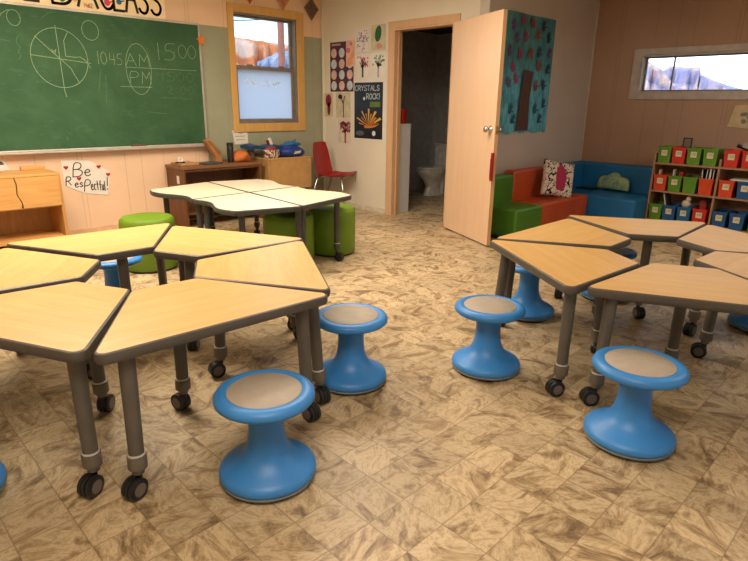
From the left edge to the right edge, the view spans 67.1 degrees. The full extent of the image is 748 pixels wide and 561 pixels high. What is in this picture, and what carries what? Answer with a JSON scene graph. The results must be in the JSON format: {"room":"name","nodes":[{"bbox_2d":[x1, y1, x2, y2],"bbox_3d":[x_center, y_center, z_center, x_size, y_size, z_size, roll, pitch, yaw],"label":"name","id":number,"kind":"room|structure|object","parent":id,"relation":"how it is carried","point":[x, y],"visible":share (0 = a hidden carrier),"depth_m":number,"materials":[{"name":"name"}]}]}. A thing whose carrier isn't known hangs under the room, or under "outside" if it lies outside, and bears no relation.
{"room":"classroom","nodes":[
{"label":"classroom","id":0,"kind":"room"},
{"bbox_2d":[0,0,435,229],"bbox_3d":[-2.580,-1.740,5.536,9.670,2.500,0.150,-16,24,-42],"label":"wall","id":1,"kind":"structure","parent":0,"point":[133,173],"depth_m":6.01,"materials":[{"name":"paint"}]},
{"bbox_2d":[1,0,165,18],"bbox_3d":[-2.736,-2.592,4.979,1.840,0.347,0.006,-16,24,-42],"label":"banner","id":2,"kind":"object","parent":1,"relation":"attached to","point":[142,8],"visible":1,"depth_m":5.30,"materials":[{"name":"beige paper"}]},
{"bbox_2d":[61,160,109,194],"bbox_3d":[-2.770,-0.993,5.466,0.435,0.360,0.003,-16,24,-42],"label":"sign","id":3,"kind":"object","parent":1,"relation":"attached to","point":[84,176],"visible":1,"depth_m":5.45,"materials":[{"name":"white paper"}]},
{"bbox_2d":[0,0,207,154],"bbox_3d":[-3.225,-1.681,4.713,3.960,1.242,0.083,-16,24,-42],"label":"chalkboard","id":4,"kind":"object","parent":1,"relation":"attached to","point":[72,80],"visible":0.98,"depth_m":5.30,"materials":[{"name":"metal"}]},
{"bbox_2d":[0,143,204,154],"bbox_3d":[-3.233,-1.103,4.893,3.960,0.030,0.083,-16,24,-42],"label":"chalk tray","id":5,"kind":"object","parent":4,"relation":"on","point":[116,146],"depth_m":5.36,"materials":[{"name":"metal"}]},
{"bbox_2d":[3,215,227,246],"bbox_3d":[-3.324,-0.343,5.098,7.460,0.075,0.015,-16,24,-42],"label":"baseboard","id":6,"kind":"structure","parent":1,"relation":"attached to","point":[113,226],"depth_m":5.62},
{"bbox_2d":[232,131,247,143],"bbox_3d":[-1.544,-1.654,6.520,0.205,0.155,0.003,-16,24,-42],"label":"card","id":7,"kind":"object","parent":1,"relation":"attached to","point":[239,137],"visible":0.97,"depth_m":6.53,"materials":[{"name":"white paper"}]},
{"bbox_2d":[226,2,305,131],"bbox_3d":[-1.275,-2.457,6.639,1.030,1.355,0.168,-16,24,-42],"label":"window","id":8,"kind":"structure","parent":1,"relation":"in","point":[264,99],"depth_m":6.69,"materials":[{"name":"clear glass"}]},
{"bbox_2d":[304,0,318,19],"bbox_3d":[-0.752,-3.261,6.789,0.218,0.247,0.005,-16,24,-42],"label":"diamond","id":9,"kind":"object","parent":1,"relation":"attached to","point":[311,8],"visible":1,"depth_m":6.79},
{"bbox_2d":[0,189,747,560],"bbox_3d":[0.638,0.527,2.804,9.970,0.120,9.370,-16,24,-42],"label":"floor","id":10,"kind":"structure","parent":0,"point":[436,462],"depth_m":2.17,"materials":[{"name":"tile"}]},
{"bbox_2d":[0,461,6,490],"bbox_3d":[-1.416,0.560,1.830,0.342,0.345,0.342,12,21,33],"label":"stool","id":11,"kind":"object","parent":10,"relation":"on","point":[3,473],"visible":1,"depth_m":1.93,"materials":[{"name":"blue plastic"}]},
{"bbox_2d":[0,165,68,246],"bbox_3d":[-3.199,-0.568,4.757,0.990,0.710,0.414,-16,24,-42],"label":"cubby unit","id":12,"kind":"object","parent":10,"relation":"on","point":[32,206],"visible":0.87,"depth_m":4.89,"materials":[{"name":"brown wood"}]},
{"bbox_2d":[0,202,60,211],"bbox_3d":[-3.206,-0.606,4.753,0.940,0.015,0.365,-16,24,-42],"label":"shelf","id":13,"kind":"object","parent":12,"relation":"attached to","point":[58,206],"depth_m":4.81,"materials":[{"name":"brown wood"}]},
{"bbox_2d":[0,229,64,246],"bbox_3d":[-3.209,-0.339,4.836,0.940,0.025,0.365,-16,24,-42],"label":"shelf","id":14,"kind":"object","parent":12,"relation":"attached to","point":[6,237],"depth_m":5.00,"materials":[{"name":"brown wood"}]},
{"bbox_2d":[0,248,100,379],"bbox_3d":[-1.549,0.215,2.587,0.556,0.550,0.874,-2,18,-10],"label":"table","id":15,"kind":"object","parent":10,"relation":"on","point":[20,270],"visible":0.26,"depth_m":2.52,"materials":[{"name":"beige wood"}]},
{"bbox_2d":[0,282,130,497],"bbox_3d":[-1.208,0.356,2.149,0.874,0.550,0.556,7,18,19],"label":"table","id":16,"kind":"object","parent":10,"relation":"on","point":[66,322],"visible":0.98,"depth_m":1.89,"materials":[{"name":"beige wood"}]},
{"bbox_2d":[7,223,170,291],"bbox_3d":[-1.433,0.047,3.131,0.874,0.550,0.556,-14,23,-39],"label":"table","id":17,"kind":"object","parent":10,"relation":"on","point":[119,245],"visible":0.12,"depth_m":2.97,"materials":[{"name":"beige wood"}]},
{"bbox_2d":[99,256,141,287],"bbox_3d":[-1.633,0.015,3.569,0.342,0.345,0.342,9,19,23],"label":"stool","id":18,"kind":"object","parent":10,"relation":"on","point":[110,269],"visible":0.28,"depth_m":3.49,"materials":[{"name":"blue plastic"}]},
{"bbox_2d":[118,212,177,273],"bbox_3d":[-1.780,-0.307,4.470,0.412,0.420,0.412,-16,24,-42],"label":"pouf","id":19,"kind":"object","parent":10,"relation":"on","point":[148,265],"visible":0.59,"depth_m":4.33,"materials":[{"name":"green leather"}]},
{"bbox_2d":[150,182,246,227],"bbox_3d":[-1.516,-0.508,4.899,0.655,0.554,0.831,-16,24,-42],"label":"table","id":20,"kind":"object","parent":10,"relation":"on","point":[189,192],"visible":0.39,"depth_m":4.71,"materials":[{"name":"laminate"}]},
{"bbox_2d":[93,278,327,501],"bbox_3d":[-0.683,0.340,2.224,0.874,0.550,0.556,-15,23,-40],"label":"table","id":21,"kind":"object","parent":10,"relation":"on","point":[157,318],"visible":0.88,"depth_m":2.02,"materials":[{"name":"beige wood"}]},
{"bbox_2d":[165,160,262,226],"bbox_3d":[-1.733,-0.973,6.236,0.950,0.640,0.400,-16,24,-42],"label":"desk","id":22,"kind":"object","parent":10,"relation":"on","point":[182,211],"visible":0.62,"depth_m":6.10,"materials":[{"name":"brown wood"}]},
{"bbox_2d":[171,161,198,165],"bbox_3d":[-1.985,-1.228,5.929,0.200,0.022,0.240,-16,24,-42],"label":"paper stack","id":23,"kind":"object","parent":22,"relation":"on","point":[187,163],"visible":0.97,"depth_m":5.86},
{"bbox_2d":[203,138,221,161],"bbox_3d":[-1.768,-1.424,6.177,0.179,0.254,0.082,-16,24,-42],"label":"wedge","id":24,"kind":"object","parent":22,"relation":"on","point":[213,149],"visible":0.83,"depth_m":6.16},
{"bbox_2d":[226,143,233,162],"bbox_3d":[-1.579,-1.407,6.203,0.074,0.210,0.074,-16,24,-42],"label":"bottle","id":25,"kind":"object","parent":22,"relation":"on","point":[230,151],"visible":1,"depth_m":6.18,"materials":[{"name":"plastic"}]},
{"bbox_2d":[234,150,250,161],"bbox_3d":[-1.493,-1.401,6.328,0.241,0.127,0.206,-16,24,-42],"label":"bag","id":26,"kind":"object","parent":22,"relation":"on","point":[239,155],"visible":0.83,"depth_m":6.26,"materials":[{"name":"fabric"}]},
{"bbox_2d":[153,226,302,350],"bbox_3d":[-0.898,0.051,3.140,0.874,0.550,0.556,7,18,18],"label":"table","id":27,"kind":"object","parent":10,"relation":"on","point":[186,245],"visible":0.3,"depth_m":3.02,"materials":[{"name":"beige wood"}]},
{"bbox_2d":[194,193,301,238],"bbox_3d":[-0.959,-0.330,4.352,0.626,0.554,0.804,-16,24,-42],"label":"table","id":28,"kind":"object","parent":10,"relation":"on","point":[242,205],"visible":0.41,"depth_m":4.19,"materials":[{"name":"laminate"}]},
{"bbox_2d":[209,179,295,233],"bbox_3d":[-1.144,-0.621,5.277,0.626,0.554,0.804,-16,24,-42],"label":"table","id":29,"kind":"object","parent":10,"relation":"on","point":[252,185],"visible":0.39,"depth_m":5.22,"materials":[{"name":"laminate"}]},
{"bbox_2d":[193,241,330,404],"bbox_3d":[-0.552,0.187,2.717,0.556,0.550,0.874,-4,18,-14],"label":"table","id":30,"kind":"object","parent":10,"relation":"on","point":[291,265],"visible":0.76,"depth_m":2.53,"materials":[{"name":"beige wood"}]},
{"bbox_2d":[212,369,315,502],"bbox_3d":[-0.374,0.531,1.967,0.342,0.345,0.342,-16,24,-42],"label":"stool","id":31,"kind":"object","parent":10,"relation":"on","point":[270,466],"visible":1,"depth_m":1.90,"materials":[{"name":"blue plastic"}]},
{"bbox_2d":[251,155,311,211],"bbox_3d":[-1.119,-1.152,6.788,0.612,0.668,0.435,-16,24,-42],"label":"base cabinet","id":32,"kind":"object","parent":10,"relation":"on","point":[290,171],"visible":0.46,"depth_m":6.57,"materials":[{"name":"brown wood"}]},
{"bbox_2d":[240,143,294,157],"bbox_3d":[-1.236,-1.528,6.592,0.600,0.162,0.240,-16,24,-42],"label":"cloth","id":33,"kind":"object","parent":32,"relation":"on","point":[250,147],"visible":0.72,"depth_m":6.42,"materials":[{"name":"teal fabric"}]},
{"bbox_2d":[263,146,279,158],"bbox_3d":[-1.174,-1.467,6.455,0.212,0.130,0.147,-16,24,-42],"label":"basket","id":34,"kind":"object","parent":32,"relation":"on","point":[269,152],"visible":1,"depth_m":6.40,"materials":[{"name":"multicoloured fabric"}]},
{"bbox_2d":[278,145,304,156],"bbox_3d":[-1.010,-1.544,6.700,0.354,0.132,0.275,-16,24,-42],"label":"bag","id":35,"kind":"object","parent":32,"relation":"on","point":[287,151],"visible":0.9,"depth_m":6.60,"materials":[{"name":"fabric"}]},
{"bbox_2d":[263,211,313,258],"bbox_3d":[-0.701,-0.350,4.652,0.412,0.420,0.412,-16,24,-42],"label":"pouf","id":36,"kind":"object","parent":10,"relation":"on","point":[279,224],"visible":0.38,"depth_m":4.46,"materials":[{"name":"green fabric"}]},
{"bbox_2d":[252,187,350,260],"bbox_3d":[-0.587,-0.443,4.731,0.655,0.554,0.831,-16,24,-42],"label":"table","id":37,"kind":"object","parent":10,"relation":"on","point":[307,199],"visible":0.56,"depth_m":4.62,"materials":[{"name":"white laminate"}]},
{"bbox_2d":[308,203,354,256],"bbox_3d":[-0.373,-0.459,5.015,0.412,0.420,0.412,-16,24,-42],"label":"pouf","id":38,"kind":"object","parent":10,"relation":"on","point":[323,216],"visible":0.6,"depth_m":4.85,"materials":[{"name":"green fabric"}]},
{"bbox_2d":[313,141,356,203],"bbox_3d":[-0.482,-1.288,6.989,0.505,0.817,0.472,8,19,22],"label":"shell chair","id":39,"kind":"object","parent":10,"relation":"on","point":[321,156],"visible":0.95,"depth_m":7.02,"materials":[{"name":"plastic"}]},
{"bbox_2d":[319,303,387,394],"bbox_3d":[-0.109,0.317,2.666,0.342,0.345,0.342,2,17,5],"label":"stool","id":40,"kind":"object","parent":10,"relation":"on","point":[350,372],"visible":0.89,"depth_m":2.60,"materials":[{"name":"blue plastic"}]},
{"bbox_2d":[398,124,410,212],"bbox_3d":[0.153,-1.413,7.028,0.208,1.055,0.608,-16,24,-42],"label":"locker","id":41,"kind":"object","parent":10,"relation":"on","point":[405,129],"visible":0.34,"depth_m":6.82,"materials":[{"name":"metal"}]},
{"bbox_2d":[400,109,407,123],"bbox_3d":[0.333,-1.948,6.701,0.132,0.165,0.132,-16,24,-42],"label":"tub","id":42,"kind":"object","parent":41,"relation":"on","point":[403,111],"visible":0.56,"depth_m":6.66,"materials":[{"name":"plastic"}]},
{"bbox_2d":[416,142,446,195],"bbox_3d":[0.916,-1.638,8.328,0.775,0.730,0.420,-16,24,-42],"label":"toilet","id":43,"kind":"object","parent":10,"relation":"on","point":[433,176],"visible":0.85,"depth_m":8.26,"materials":[{"name":"white ceramic"}]},
{"bbox_2d":[452,294,525,380],"bbox_3d":[0.566,0.279,2.814,0.342,0.345,0.342,-11,21,-33],"label":"stool","id":44,"kind":"object","parent":10,"relation":"on","point":[486,359],"visible":1,"depth_m":2.75,"materials":[{"name":"blue plastic"}]},
{"bbox_2d":[491,173,541,237],"bbox_3d":[1.380,-0.760,5.770,0.503,0.590,0.504,-16,24,-42],"label":"seat","id":45,"kind":"object","parent":10,"relation":"on","point":[509,216],"visible":0.55,"depth_m":5.65,"materials":[{"name":"green leather"}]},
{"bbox_2d":[511,264,553,321],"bbox_3d":[0.977,0.050,3.567,0.342,0.345,0.342,-7,19,-24],"label":"stool","id":46,"kind":"object","parent":10,"relation":"on","point":[527,294],"visible":0.51,"depth_m":3.50,"materials":[{"name":"blue plastic"}]},
{"bbox_2d":[505,166,587,225],"bbox_3d":[1.920,-0.931,6.289,1.024,0.620,0.504,-16,24,-42],"label":"seat","id":47,"kind":"object","parent":10,"relation":"on","point":[527,182],"visible":0.44,"depth_m":6.13,"materials":[{"name":"red leather"}]},
{"bbox_2d":[540,158,574,197],"bbox_3d":[2.017,-1.111,6.200,0.467,0.454,0.175,-4,18,-15],"label":"floral cushion","id":48,"kind":"object","parent":47,"relation":"on","point":[557,178],"visible":1,"depth_m":6.14,"materials":[{"name":"fabric"}]},
{"bbox_2d":[496,219,630,325],"bbox_3d":[1.193,-0.012,3.431,0.556,0.550,0.874,17,24,42],"label":"table","id":49,"kind":"object","parent":10,"relation":"on","point":[565,232],"visible":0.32,"depth_m":3.30,"materials":[{"name":"beige wood"}]},
{"bbox_2d":[490,240,639,396],"bbox_3d":[0.996,0.149,2.905,0.556,0.550,0.874,-3,18,-11],"label":"table","id":50,"kind":"object","parent":10,"relation":"on","point":[571,270],"visible":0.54,"depth_m":2.70,"materials":[{"name":"beige wood"}]},
{"bbox_2d":[580,247,636,302],"bbox_3d":[1.619,-0.052,3.919,0.342,0.345,0.342,-1,17,-5],"label":"stool","id":51,"kind":"object","parent":10,"relation":"on","point":[629,253],"visible":0.23,"depth_m":3.81,"materials":[{"name":"blue plastic"}]},
{"bbox_2d":[565,160,652,218],"bbox_3d":[2.727,-1.051,6.700,0.720,0.625,1.032,-16,24,-42],"label":"seat","id":52,"kind":"object","parent":10,"relation":"on","point":[601,202],"visible":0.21,"depth_m":6.57,"materials":[{"name":"blue leather"}]},
{"bbox_2d":[596,172,628,191],"bbox_3d":[2.858,-1.185,6.731,0.110,0.202,0.410,-12,21,-35],"label":"cushion","id":53,"kind":"object","parent":52,"relation":"on","point":[613,181],"visible":1,"depth_m":6.68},
{"bbox_2d":[583,346,689,461],"bbox_3d":[1.018,0.473,2.212,0.342,0.345,0.342,5,18,14],"label":"stool","id":54,"kind":"object","parent":10,"relation":"on","point":[628,429],"visible":1,"depth_m":2.15,"materials":[{"name":"blue plastic"}]},
{"bbox_2d":[568,215,705,318],"bbox_3d":[1.714,-0.084,3.684,0.874,0.550,0.556,5,18,12],"label":"table","id":55,"kind":"object","parent":10,"relation":"on","point":[649,231],"visible":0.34,"depth_m":3.56,"materials":[{"name":"beige wood"}]},
{"bbox_2d":[579,263,747,405],"bbox_3d":[1.396,0.266,2.548,0.874,0.550,0.556,7,18,19],"label":"table","id":56,"kind":"object","parent":10,"relation":"on","point":[682,288],"visible":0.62,"depth_m":2.41,"materials":[{"name":"beige wood"}]},
{"bbox_2d":[645,153,747,233],"bbox_3d":[3.796,-0.858,5.834,0.360,0.800,1.715,-16,24,-42],"label":"shelf","id":57,"kind":"object","parent":10,"relation":"on","point":[715,202],"visible":0.34,"depth_m":6.08,"materials":[{"name":"wood"}]},
{"bbox_2d":[649,201,663,219],"bbox_3d":[3.221,-0.796,6.379,0.270,0.170,0.142,-16,24,-42],"label":"storage bin","id":58,"kind":"object","parent":57,"relation":"on","point":[655,208],"visible":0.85,"depth_m":6.30,"materials":[{"name":"green"}]},
{"bbox_2d":[653,172,672,190],"bbox_3d":[3.226,-1.101,6.283,0.270,0.170,0.142,-16,24,-42],"label":"storage bin","id":59,"kind":"object","parent":57,"relation":"on","point":[660,181],"visible":0.82,"depth_m":6.20,"materials":[{"name":"red"}]},
{"bbox_2d":[658,145,676,162],"bbox_3d":[3.230,-1.387,6.194,0.270,0.170,0.142,-16,24,-42],"label":"storage bin","id":60,"kind":"object","parent":57,"relation":"on","point":[665,152],"visible":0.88,"depth_m":6.11,"materials":[{"name":"green"}]},
{"bbox_2d":[662,202,681,219],"bbox_3d":[3.320,-0.765,6.284,0.270,0.170,0.142,-16,24,-42],"label":"storage bin","id":61,"kind":"object","parent":57,"relation":"on","point":[668,212],"visible":0.74,"depth_m":6.20,"materials":[{"name":"blue"}]},
{"bbox_2d":[663,193,670,205],"bbox_3d":[3.283,-0.841,6.307,0.161,0.266,0.081,-16,24,-42],"label":"folder","id":62,"kind":"object","parent":61,"relation":"in","point":[667,200],"visible":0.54,"depth_m":6.28,"materials":[{"name":"white paper"}]},
{"bbox_2d":[667,174,688,191],"bbox_3d":[3.331,-1.068,6.182,0.270,0.170,0.142,-16,24,-42],"label":"storage bin","id":63,"kind":"object","parent":57,"relation":"on","point":[674,182],"visible":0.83,"depth_m":6.09,"materials":[{"name":"green"}]},
{"bbox_2d":[672,146,687,163],"bbox_3d":[3.332,-1.355,6.096,0.270,0.170,0.142,-16,24,-42],"label":"storage bin","id":64,"kind":"object","parent":57,"relation":"on","point":[679,155],"visible":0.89,"depth_m":6.01,"materials":[{"name":"red"}]},
{"bbox_2d":[676,205,698,220],"bbox_3d":[3.425,-0.732,6.182,0.270,0.170,0.142,-16,24,-42],"label":"storage bin","id":65,"kind":"object","parent":57,"relation":"on","point":[683,213],"visible":0.68,"depth_m":6.10,"materials":[{"name":"blue"}]},
{"bbox_2d":[682,195,691,207],"bbox_3d":[3.378,-0.858,6.097,0.070,0.148,0.093,-16,24,-42],"label":"plush toy","id":66,"kind":"object","parent":65,"relation":"in","point":[686,203],"visible":0.97,"depth_m":6.08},
{"bbox_2d":[682,175,700,193],"bbox_3d":[3.437,-1.035,6.080,0.270,0.170,0.142,-16,24,-42],"label":"storage bin","id":67,"kind":"object","parent":57,"relation":"on","point":[691,182],"visible":0.77,"depth_m":6.00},
{"bbox_2d":[686,147,707,164],"bbox_3d":[3.435,-1.323,5.996,0.270,0.170,0.142,-16,24,-42],"label":"storage bin","id":68,"kind":"object","parent":57,"relation":"on","point":[694,154],"visible":0.91,"depth_m":5.91,"materials":[{"name":"green"}]},
{"bbox_2d":[692,206,710,223],"bbox_3d":[3.534,-0.697,6.077,0.270,0.170,0.142,-16,24,-42],"label":"storage bin","id":69,"kind":"object","parent":57,"relation":"on","point":[698,215],"visible":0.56,"depth_m":5.99,"materials":[{"name":"red"}]},
{"bbox_2d":[698,178,715,195],"bbox_3d":[3.544,-1.001,5.976,0.270,0.170,0.142,-16,24,-42],"label":"storage bin","id":70,"kind":"object","parent":57,"relation":"on","point":[706,186],"visible":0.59,"depth_m":5.89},
{"bbox_2d":[702,148,726,165],"bbox_3d":[3.544,-1.288,5.890,0.270,0.170,0.142,-16,24,-42],"label":"storage bin","id":71,"kind":"object","parent":57,"relation":"on","point":[712,156],"visible":0.92,"depth_m":5.81,"materials":[{"name":"green"}]},
{"bbox_2d":[711,208,734,227],"bbox_3d":[3.668,-0.655,5.948,0.270,0.170,0.142,-16,24,-42],"label":"storage bin","id":72,"kind":"object","parent":57,"relation":"on","point":[720,216],"visible":0.84,"depth_m":5.87,"materials":[{"name":"blue"}]},
{"bbox_2d":[718,178,737,197],"bbox_3d":[3.677,-0.959,5.848,0.270,0.170,0.142,-16,24,-42],"label":"storage bin","id":73,"kind":"object","parent":57,"relation":"on","point":[727,188],"visible":0.78,"depth_m":5.77,"materials":[{"name":"red"}]},
{"bbox_2d":[723,149,745,167],"bbox_3d":[3.679,-1.246,5.760,0.270,0.170,0.142,-16,24,-42],"label":"storage bin","id":74,"kind":"object","parent":57,"relation":"on","point":[732,157],"visible":0.82,"depth_m":5.68,"materials":[{"name":"red"}]},
{"bbox_2d":[728,210,747,230],"bbox_3d":[3.780,-0.620,5.840,0.270,0.170,0.142,-16,24,-42],"label":"storage bin","id":75,"kind":"object","parent":57,"relation":"on","point":[738,220],"visible":0.96,"depth_m":5.77,"materials":[{"name":"blue"}]},
{"bbox_2d":[736,181,747,199],"bbox_3d":[3.795,-0.922,5.734,0.270,0.170,0.142,-16,24,-42],"label":"storage bin","id":76,"kind":"object","parent":57,"relation":"on","point":[742,189],"visible":0.8,"depth_m":5.66,"materials":[{"name":"blue"}]},
{"bbox_2d":[741,151,747,168],"bbox_3d":[3.791,-1.211,5.652,0.270,0.170,0.142,-16,24,-42],"label":"storage bin","id":77,"kind":"object","parent":57,"relation":"on","point":[744,165],"visible":1,"depth_m":5.59,"materials":[{"name":"red"}]},
{"bbox_2d":[676,225,747,336],"bbox_3d":[2.050,0.043,3.291,0.556,0.550,0.874,-4,18,-15],"label":"table","id":78,"kind":"object","parent":10,"relation":"on","point":[707,239],"visible":0.58,"depth_m":3.26,"materials":[{"name":"beige wood"}]},
{"bbox_2d":[690,251,747,357],"bbox_3d":[1.883,0.194,2.800,0.874,0.550,0.556,-14,23,-39],"label":"table","id":79,"kind":"object","parent":10,"relation":"on","point":[736,264],"visible":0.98,"depth_m":2.89,"materials":[{"name":"beige wood"}]},
{"bbox_2d":[727,313,747,331],"bbox_3d":[2.343,0.125,3.384,0.342,0.345,0.342,17,24,42],"label":"stool","id":80,"kind":"object","parent":10,"relation":"on","point":[738,321],"visible":0.54,"depth_m":3.39,"materials":[{"name":"blue plastic"}]},
{"bbox_2d":[323,0,480,207],"bbox_3d":[0.212,-2.002,6.492,0.110,2.500,2.360,-16,24,-42],"label":"wall","id":81,"kind":"structure","parent":0,"point":[341,18],"depth_m":6.79,"materials":[{"name":"beige paint"}]},
{"bbox_2d":[321,0,325,190],"bbox_3d":[-0.647,-2.277,7.222,0.019,2.410,0.018,-16,24,-42],"label":"trim","id":82,"kind":"structure","parent":81,"relation":"attached to","point":[322,31],"depth_m":7.12,"materials":[{"name":"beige paint"}]},
{"bbox_2d":[324,93,332,116],"bbox_3d":[-0.576,-2.232,7.172,0.002,0.285,0.160,-16,24,-42],"label":"print","id":83,"kind":"object","parent":81,"relation":"attached to","point":[328,97],"visible":1,"depth_m":7.17,"materials":[{"name":"beige paper"}]},
{"bbox_2d":[330,41,353,91],"bbox_3d":[-0.394,-2.599,6.869,0.002,0.570,0.425,-16,24,-42],"label":"poster","id":84,"kind":"object","parent":81,"relation":"attached to","point":[341,76],"visible":1,"depth_m":6.89,"materials":[{"name":"paper"}]},
{"bbox_2d":[336,92,349,117],"bbox_3d":[-0.382,-2.168,6.985,0.002,0.300,0.265,-16,24,-42],"label":"tree painting","id":85,"kind":"object","parent":81,"relation":"attached to","point":[342,98],"visible":1,"depth_m":6.98,"materials":[{"name":"beige paper"}]},
{"bbox_2d":[338,118,350,143],"bbox_3d":[-0.369,-1.872,7.060,0.002,0.300,0.232,-16,24,-42],"label":"tree painting","id":86,"kind":"object","parent":81,"relation":"attached to","point":[344,124],"visible":1,"depth_m":7.06,"materials":[{"name":"beige paper"}]},
{"bbox_2d":[346,40,354,66],"bbox_3d":[-0.282,-2.702,6.719,0.004,0.290,0.150,-16,24,-42],"label":"collage","id":87,"kind":"object","parent":81,"relation":"attached to","point":[350,44],"visible":1,"depth_m":6.71,"materials":[{"name":"paper"}]},
{"bbox_2d":[340,201,384,213],"bbox_3d":[-0.264,-0.960,7.213,0.013,0.070,1.135,-16,24,-42],"label":"baseboard","id":88,"kind":"structure","parent":81,"relation":"attached to","point":[355,205],"depth_m":7.03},
{"bbox_2d":[356,53,368,77],"bbox_3d":[-0.134,-2.522,6.617,0.002,0.270,0.225,-16,24,-42],"label":"tree painting","id":89,"kind":"object","parent":81,"relation":"attached to","point":[362,59],"visible":1,"depth_m":6.62,"materials":[{"name":"white paper"}]},
{"bbox_2d":[356,27,369,51],"bbox_3d":[-0.132,-2.785,6.537,0.002,0.250,0.230,-16,24,-42],"label":"painting","id":90,"kind":"object","parent":81,"relation":"attached to","point":[363,34],"visible":1,"depth_m":6.53,"materials":[{"name":"white paper"}]},
{"bbox_2d":[354,82,382,139],"bbox_3d":[-0.069,-2.012,6.699,0.004,0.640,0.480,-16,24,-42],"label":"poster","id":91,"kind":"object","parent":81,"relation":"attached to","point":[368,96],"visible":1,"depth_m":6.69,"materials":[{"name":"paper"}]},
{"bbox_2d":[354,79,386,140],"bbox_3d":[-0.054,-2.018,6.684,0.001,0.690,0.550,-16,24,-42],"label":"sheet","id":92,"kind":"object","parent":81,"relation":"attached to","point":[384,81],"visible":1,"depth_m":6.55,"materials":[{"name":"paper"}]},
{"bbox_2d":[371,52,384,77],"bbox_3d":[0.045,-2.461,6.446,0.002,0.270,0.225,-16,24,-42],"label":"tree painting","id":93,"kind":"object","parent":81,"relation":"attached to","point":[377,58],"visible":1,"depth_m":6.44,"materials":[{"name":"white paper"}]},
{"bbox_2d":[371,24,385,49],"bbox_3d":[0.049,-2.740,6.359,0.002,0.265,0.235,-16,24,-42],"label":"painting","id":94,"kind":"object","parent":81,"relation":"attached to","point":[378,32],"visible":1,"depth_m":6.36,"materials":[{"name":"beige paper"}]},
{"bbox_2d":[385,13,460,225],"bbox_3d":[0.539,-1.689,6.239,0.130,2.062,0.838,-16,24,-42],"label":"trim","id":95,"kind":"structure","parent":81,"relation":"attached to","point":[398,33],"depth_m":6.40,"materials":[{"name":"wood"}]},
{"bbox_2d":[444,9,507,245],"bbox_3d":[0.940,-1.427,5.423,0.178,2.033,0.932,-5,18,-19],"label":"door","id":96,"kind":"structure","parent":81,"relation":"in","point":[478,41],"depth_m":5.33,"materials":[{"name":"brown wood"}]},
{"bbox_2d":[489,153,494,180],"bbox_3d":[1.059,-1.022,5.083,0.028,0.250,0.026,-5,18,-19],"label":"holder","id":97,"kind":"object","parent":96,"relation":"attached to","point":[492,154],"visible":1,"depth_m":5.07,"materials":[{"name":"plastic"}]},
{"bbox_2d":[401,31,451,190],"bbox_3d":[0.996,-2.113,7.268,2.094,2.270,2.358,-16,24,-42],"label":"wall","id":98,"kind":"structure","parent":0,"point":[426,58],"depth_m":8.48,"materials":[{"name":"grey paint"}]},
{"bbox_2d":[415,27,452,33],"bbox_3d":[1.011,-3.220,6.923,2.094,0.030,2.358,-16,24,-42],"label":"ceiling","id":99,"kind":"structure","parent":0,"point":[444,30],"depth_m":8.02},
{"bbox_2d":[480,0,597,174],"bbox_3d":[1.837,-1.936,6.349,2.206,2.500,0.142,-16,24,-42],"label":"wall","id":100,"kind":"structure","parent":0,"point":[560,142],"depth_m":6.23,"materials":[{"name":"grey paint"}]},
{"bbox_2d":[579,0,599,160],"bbox_3d":[2.650,-2.139,7.051,0.019,2.490,0.021,-16,24,-42],"label":"trim","id":101,"kind":"structure","parent":100,"relation":"attached to","point":[598,4],"depth_m":6.94,"materials":[{"name":"grey paint"}]},
{"bbox_2d":[436,0,747,165],"bbox_3d":[4.152,-1.708,5.716,0.150,2.500,9.070,-16,24,-42],"label":"wall","id":102,"kind":"structure","parent":0,"point":[620,129],"depth_m":6.47,"materials":[{"name":"paint"}]},
{"bbox_2d":[628,43,747,99],"bbox_3d":[3.744,-2.205,5.985,0.166,0.550,1.945,-16,24,-42],"label":"window","id":103,"kind":"structure","parent":102,"relation":"in","point":[637,90],"depth_m":6.25,"materials":[{"name":"clear glass"}]},
{"bbox_2d":[727,105,747,128],"bbox_3d":[3.977,-1.661,5.794,0.009,0.260,0.600,-16,24,-42],"label":"map","id":104,"kind":"object","parent":102,"relation":"attached to","point":[739,117],"visible":1,"depth_m":5.92},
{"bbox_2d":[682,138,692,147],"bbox_3d":[3.319,-1.458,5.976,0.012,0.105,0.090,-16,24,-42],"label":"picture frame","id":105,"kind":"object","parent":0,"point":[687,142],"visible":0.98,"depth_m":5.97,"materials":[{"name":"black plastic"}]},
{"bbox_3d":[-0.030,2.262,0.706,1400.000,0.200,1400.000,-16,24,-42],"label":"ground","id":106,"kind":"structure","parent":0,"visible":0},
{"bbox_2d":[235,37,287,65],"bbox_3d":[-32.192,-65.896,176.736,98.185,24.268,94.270,-16,24,-42],"label":"hillside","id":107,"kind":"object","parent":106,"relation":"on","point":[248,51],"visible":0.08,"depth_m":178.27,"materials":[{"name":"stone"}]},
{"bbox_2d":[257,51,288,67],"bbox_3d":[-11.795,-37.576,107.256,37.492,12.098,41.453,-16,24,-42],"label":"hill","id":108,"kind":"object","parent":106,"relation":"on","point":[271,61],"visible":0.08,"depth_m":109.23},
{"bbox_2d":[277,22,284,67],"bbox_3d":[-4.522,-11.014,27.626,2.200,9.000,0.370,-16,24,-42],"label":"utility pole","id":109,"kind":"object","parent":106,"relation":"on","point":[280,26],"visible":0.33,"depth_m":27.37,"materials":[{"name":"brown wood"}]},
{"bbox_2d":[645,62,684,89],"bbox_3d":[123.128,-84.568,242.230,105.211,24.829,75.790,-16,24,-42],"label":"rocky hill","id":110,"kind":"object","parent":106,"relation":"on","point":[656,79],"visible":0.16,"depth_m":250.36,"materials":[{"name":"stone"}]},
{"bbox_2d":[663,66,739,89],"bbox_3d":[205.722,-109.028,319.240,152.685,27.743,122.658,-16,24,-42],"label":"mesa","id":111,"kind":"object","parent":106,"relation":"on","point":[687,78],"visible":0.4,"depth_m":341.54,"materials":[{"name":"stone"}]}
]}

